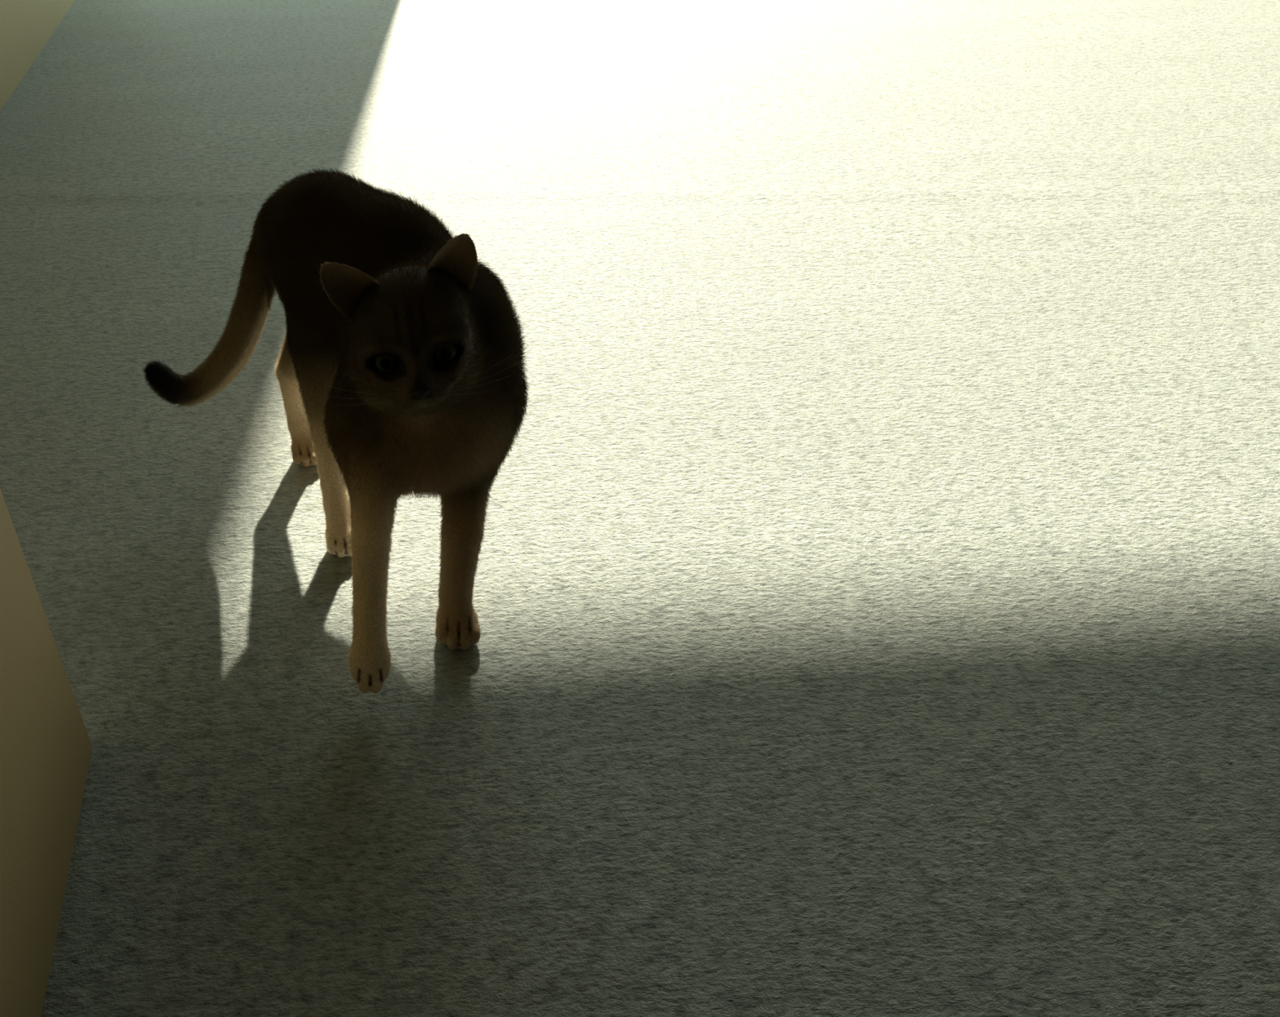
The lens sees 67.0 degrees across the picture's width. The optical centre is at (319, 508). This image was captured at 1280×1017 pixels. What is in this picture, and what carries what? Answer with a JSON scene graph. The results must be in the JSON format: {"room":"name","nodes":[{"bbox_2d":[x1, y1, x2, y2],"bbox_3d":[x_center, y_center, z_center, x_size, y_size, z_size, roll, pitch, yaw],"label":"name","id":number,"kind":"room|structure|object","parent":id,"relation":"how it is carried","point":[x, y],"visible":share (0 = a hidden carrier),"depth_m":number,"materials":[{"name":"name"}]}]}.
{"room":"carpeted room","nodes":[
{"label":"carpeted room","id":0,"kind":"room"},
{"bbox_2d":[0,0,75,111],"bbox_3d":[-0.800,-1.979,1.191,0.245,2.630,3.673,-4,40,0],"label":"wall","id":1,"kind":"structure","parent":0,"point":[26,26],"depth_m":2.04,"materials":[{"name":"beige paint"}]},
{"bbox_2d":[0,488,92,1016],"bbox_3d":[-0.354,0.103,-1.318,0.381,2.630,2.877,-4,40,0],"label":"wall","id":2,"kind":"structure","parent":0,"point":[46,747],"depth_m":0.49,"materials":[{"name":"beige paint"}]},
{"bbox_2d":[0,0,1279,1016],"bbox_3d":[1.191,-0.189,0.947,4.800,0.005,6.800,-4,40,0],"label":"floor","id":3,"kind":"structure","parent":0,"point":[876,592],"depth_m":0.78,"materials":[{"name":"carpet"}]},
{"bbox_2d":[142,164,531,693],"bbox_3d":[0.025,-0.102,0.706,0.223,0.288,0.364,-23,44,-22],"label":"cat","id":4,"kind":"object","parent":3,"relation":"on","point":[399,370],"visible":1,"depth_m":0.62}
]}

